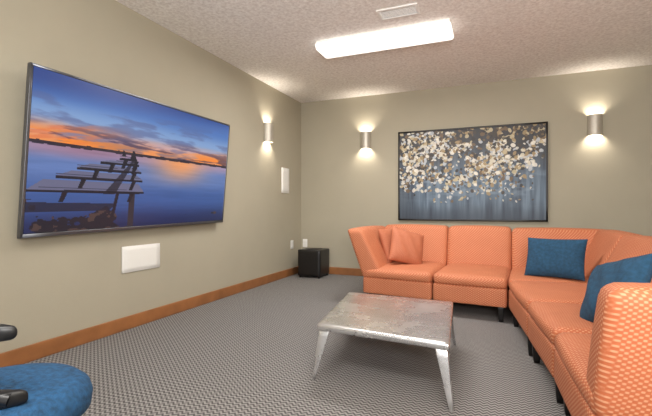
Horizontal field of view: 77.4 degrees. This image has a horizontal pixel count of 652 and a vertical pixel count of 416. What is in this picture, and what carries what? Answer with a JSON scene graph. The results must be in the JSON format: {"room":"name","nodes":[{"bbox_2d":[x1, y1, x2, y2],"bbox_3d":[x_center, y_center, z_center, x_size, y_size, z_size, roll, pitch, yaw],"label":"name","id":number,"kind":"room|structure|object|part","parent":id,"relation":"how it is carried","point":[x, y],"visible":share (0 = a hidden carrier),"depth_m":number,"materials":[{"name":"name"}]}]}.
{"room":"living room","nodes":[
{"label":"living room","id":0,"kind":"room"},
{"bbox_2d":[0,0,300,352],"bbox_3d":[-1.986,-0.343,2.788,0.120,2.700,8.320,0,0,22],"label":"wall","id":1,"kind":"structure","parent":0,"point":[51,286],"depth_m":3.46,"materials":[{"name":"paint"}]},
{"bbox_2d":[17,62,229,238],"bbox_3d":[-1.526,-0.368,3.526,0.169,1.109,2.096,0,0,22],"label":"television","id":2,"kind":"object","parent":1,"relation":"attached to","point":[96,157],"visible":1,"depth_m":3.11,"materials":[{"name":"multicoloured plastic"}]},
{"bbox_2d":[122,243,159,272],"bbox_3d":[-1.603,0.422,3.544,0.015,0.220,0.410,0,0,22],"label":"speaker","id":3,"kind":"object","parent":1,"relation":"attached to","point":[147,256],"visible":1,"depth_m":3.52},
{"bbox_2d":[0,266,297,366],"bbox_3d":[-1.945,0.952,2.707,0.016,0.110,8.200,0,0,22],"label":"baseboard","id":4,"kind":"structure","parent":1,"relation":"attached to","point":[22,355],"depth_m":3.32,"materials":[{"name":"brown wood"}]},
{"bbox_2d":[264,123,272,142],"bbox_3d":[-0.761,-1.028,5.501,0.086,0.250,0.164,0,0,22],"label":"wall sconce","id":5,"kind":"object","parent":1,"relation":"attached to","point":[268,127],"visible":1,"depth_m":5.44,"materials":[{"name":"silver metal"}]},
{"bbox_2d":[281,167,288,192],"bbox_3d":[-0.597,-0.418,5.996,0.015,0.370,0.230,0,0,22],"label":"speaker","id":6,"kind":"object","parent":1,"relation":"attached to","point":[284,171],"visible":1,"depth_m":5.96},
{"bbox_2d":[25,273,565,415],"bbox_3d":[0.356,1.057,1.817,5.150,0.100,8.300,0,0,22],"label":"floor","id":7,"kind":"structure","parent":0,"point":[251,352],"depth_m":2.62,"materials":[{"name":"carpet"}]},
{"bbox_2d":[0,324,92,415],"bbox_3d":[-0.886,0.646,1.094,0.452,0.722,0.452,0,0,22],"label":"swivel chair","id":8,"kind":"object","parent":7,"relation":"on","point":[32,389],"visible":1,"depth_m":1.09,"materials":[{"name":"blue fabric"}]},
{"bbox_3d":[-0.886,0.529,1.094,0.452,0.116,0.452,0,0,22],"label":"seat","id":9,"kind":"part","parent":8,"relation":"part of","materials":[{"name":"blue fabric"}]},
{"bbox_2d":[298,248,328,278],"bbox_3d":[-0.184,0.799,6.101,0.360,0.416,0.382,0,0,22],"label":"subwoofer","id":10,"kind":"object","parent":7,"relation":"on","point":[311,261],"visible":1,"depth_m":5.94,"materials":[{"name":"black plastic"}]},
{"bbox_2d":[298,251,318,275],"bbox_3d":[-0.254,0.789,5.930,0.330,0.355,0.012,0,0,22],"label":"grille","id":11,"kind":"object","parent":10,"relation":"attached to","point":[308,261],"depth_m":5.92,"materials":[{"name":"black fabric"}]},
{"bbox_2d":[312,292,455,411],"bbox_3d":[0.405,0.844,2.701,0.937,0.326,1.088,0,0,22],"label":"coffee table","id":12,"kind":"object","parent":7,"relation":"on","point":[428,323],"visible":1,"depth_m":2.44,"materials":[{"name":"metal"}]},
{"bbox_3d":[-0.032,0.860,2.403,0.092,0.295,0.046,0,0,22],"label":"leg","id":13,"kind":"part","parent":12,"relation":"part of","materials":[{"name":"metal"}]},
{"bbox_3d":[0.604,0.860,2.064,0.032,0.295,0.102,0,0,-41],"label":"leg","id":14,"kind":"part","parent":12,"relation":"part of","materials":[{"name":"metal"}]},
{"bbox_3d":[0.626,0.860,2.074,0.026,0.295,0.106,0,0,1],"label":"leg","id":15,"kind":"part","parent":12,"relation":"part of","materials":[{"name":"metal"}]},
{"bbox_3d":[0.914,0.860,3.006,0.102,0.295,0.033,0,0,-6],"label":"leg","id":16,"kind":"part","parent":12,"relation":"part of","materials":[{"name":"metal"}]},
{"bbox_3d":[0.924,0.860,2.983,0.026,0.295,0.106,0,0,42],"label":"leg","id":17,"kind":"part","parent":12,"relation":"part of","materials":[{"name":"metal"}]},
{"bbox_2d":[348,224,651,415],"bbox_3d":[1.137,0.596,3.136,2.618,0.822,3.625,0,0,22],"label":"sectional sofa","id":18,"kind":"object","parent":7,"relation":"on","point":[603,367],"visible":0.88,"depth_m":2.94,"materials":[{"name":"fabric"}]},
{"bbox_2d":[378,226,396,262],"bbox_3d":[0.766,0.407,4.675,0.187,0.398,0.413,0,0,39],"label":"throw pillow","id":19,"kind":"object","parent":18,"relation":"on","point":[385,234],"visible":0.34,"depth_m":4.54,"materials":[{"name":"orange fabric"}]},
{"bbox_3d":[0.911,0.667,4.519,0.780,0.150,1.075,0,0,22],"label":"seat","id":20,"kind":"part","parent":18,"relation":"part of","materials":[{"name":"fabric"}]},
{"bbox_2d":[388,226,423,263],"bbox_3d":[0.885,0.417,4.464,0.491,0.462,0.221,0,0,-13],"label":"throw pillow","id":21,"kind":"object","parent":18,"relation":"on","point":[406,247],"visible":0.95,"depth_m":4.40,"materials":[{"name":"orange fabric"}]},
{"bbox_3d":[1.529,0.667,4.191,0.675,0.150,1.052,0,0,27],"label":"seat","id":22,"kind":"part","parent":18,"relation":"part of","materials":[{"name":"fabric"}]},
{"bbox_3d":[1.565,0.937,3.645,0.053,0.140,0.053,0,0,22],"label":"leg","id":23,"kind":"part","parent":18,"relation":"part of","materials":[{"name":"black wood"}]},
{"bbox_3d":[1.631,0.937,3.488,0.053,0.140,0.053,0,0,22],"label":"leg","id":24,"kind":"part","parent":18,"relation":"part of","materials":[{"name":"black wood"}]},
{"bbox_3d":[1.413,0.937,2.799,0.053,0.140,0.053,0,0,22],"label":"leg","id":25,"kind":"part","parent":18,"relation":"part of","materials":[{"name":"black wood"}]},
{"bbox_3d":[1.382,0.937,2.671,0.053,0.140,0.053,0,0,22],"label":"leg","id":26,"kind":"part","parent":18,"relation":"part of","materials":[{"name":"black wood"}]},
{"bbox_3d":[2.238,0.667,3.859,0.959,0.150,1.052,0,0,22],"label":"seat","id":27,"kind":"part","parent":18,"relation":"part of","materials":[{"name":"fabric"}]},
{"bbox_3d":[1.890,0.667,2.991,0.962,0.150,0.842,0,0,22],"label":"seat","id":28,"kind":"part","parent":18,"relation":"part of","materials":[{"name":"fabric"}]},
{"bbox_2d":[524,237,587,280],"bbox_3d":[2.018,0.432,3.589,0.195,0.352,0.496,0,0,-42],"label":"throw pillow","id":29,"kind":"object","parent":18,"relation":"on","point":[560,258],"visible":1,"depth_m":3.52,"materials":[{"name":"blue fabric"}]},
{"bbox_3d":[1.221,0.937,2.121,0.053,0.140,0.053,0,0,22],"label":"leg","id":30,"kind":"part","parent":18,"relation":"part of","materials":[{"name":"black wood"}]},
{"bbox_3d":[1.646,0.667,2.266,0.890,0.150,0.715,0,0,22],"label":"seat","id":31,"kind":"part","parent":18,"relation":"part of","materials":[{"name":"fabric"}]},
{"bbox_3d":[1.190,0.937,1.993,0.053,0.140,0.053,0,0,22],"label":"leg","id":32,"kind":"part","parent":18,"relation":"part of","materials":[{"name":"black wood"}]},
{"bbox_3d":[1.409,0.667,1.576,0.841,0.150,0.772,0,0,22],"label":"seat","id":33,"kind":"part","parent":18,"relation":"part of","materials":[{"name":"fabric"}]},
{"bbox_2d":[580,253,651,322],"bbox_3d":[1.504,0.437,2.124,0.221,0.451,0.518,0,0,3],"label":"throw pillow","id":34,"kind":"object","parent":18,"relation":"on","point":[638,269],"visible":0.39,"depth_m":2.10,"materials":[{"name":"blue fabric"}]},
{"bbox_2d":[116,0,651,102],"bbox_3d":[0.356,-1.743,1.817,5.150,0.100,8.300,0,0,22],"label":"ceiling","id":35,"kind":"structure","parent":0,"point":[273,42],"depth_m":4.07,"materials":[{"name":"white paint"}]},
{"bbox_2d":[315,19,453,58],"bbox_3d":[0.556,-1.651,4.004,1.320,0.085,0.337,0,0,22],"label":"ceiling light fixture","id":36,"kind":"object","parent":35,"relation":"attached to","point":[441,30],"depth_m":3.91,"materials":[{"name":"white plastic"}]},
{"bbox_2d":[376,3,420,20],"bbox_3d":[0.619,-1.687,3.487,0.350,0.012,0.190,0,0,22],"label":"ceiling air vent","id":37,"kind":"object","parent":35,"relation":"attached to","point":[408,9],"depth_m":3.48,"materials":[{"name":"white metal"}]},
{"bbox_2d":[301,65,651,268],"bbox_3d":[1.916,-0.343,5.619,4.950,2.700,0.120,0,0,22],"label":"wall","id":38,"kind":"structure","parent":0,"point":[604,181],"depth_m":5.41,"materials":[{"name":"paint"}]},
{"bbox_2d":[303,239,306,246],"bbox_3d":[-0.334,0.542,6.473,0.080,0.130,0.008,0,0,22],"label":"wall outlet","id":39,"kind":"object","parent":38,"relation":"attached to","point":[304,240],"visible":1,"depth_m":6.47,"materials":[{"name":"white plastic"}]},
{"bbox_2d":[328,267,362,275],"bbox_3d":[1.897,0.952,5.553,4.934,0.110,0.016,0,0,22],"label":"baseboard","id":40,"kind":"structure","parent":38,"relation":"attached to","point":[332,270],"depth_m":6.20,"materials":[{"name":"brown wood"}]},
{"bbox_2d":[360,131,370,148],"bbox_3d":[0.581,-1.023,6.054,0.164,0.250,0.086,0,0,22],"label":"wall sconce","id":41,"kind":"object","parent":38,"relation":"attached to","point":[365,136],"visible":1,"depth_m":6.02,"materials":[{"name":"silver metal"}]},
{"bbox_2d":[398,121,547,221],"bbox_3d":[1.931,-0.473,5.524,1.910,1.270,0.045,0,0,22],"label":"framed painting","id":42,"kind":"object","parent":38,"relation":"attached to","point":[493,172],"visible":1,"depth_m":5.49,"materials":[{"name":"paint"}]},
{"bbox_3d":[1.057,-0.473,5.882,0.022,1.270,0.045,0,0,22],"label":"frame","id":43,"kind":"part","parent":42,"relation":"part of","materials":[{"name":"black wood"}]},
{"bbox_3d":[1.931,-1.097,5.524,1.910,0.022,0.045,0,0,22],"label":"frame","id":44,"kind":"part","parent":42,"relation":"part of","materials":[{"name":"black wood"}]},
{"bbox_3d":[1.931,0.151,5.524,1.910,0.022,0.045,0,0,22],"label":"frame","id":45,"kind":"part","parent":42,"relation":"part of","materials":[{"name":"black wood"}]},
{"bbox_3d":[2.804,-0.473,5.166,0.022,1.270,0.045,0,0,22],"label":"frame","id":46,"kind":"part","parent":42,"relation":"part of","materials":[{"name":"black wood"}]},
{"bbox_2d":[587,114,602,135],"bbox_3d":[3.278,-1.023,4.948,0.164,0.250,0.086,0,0,22],"label":"wall sconce","id":47,"kind":"object","parent":38,"relation":"attached to","point":[594,121],"visible":1,"depth_m":4.92,"materials":[{"name":"silver metal"}]}
]}

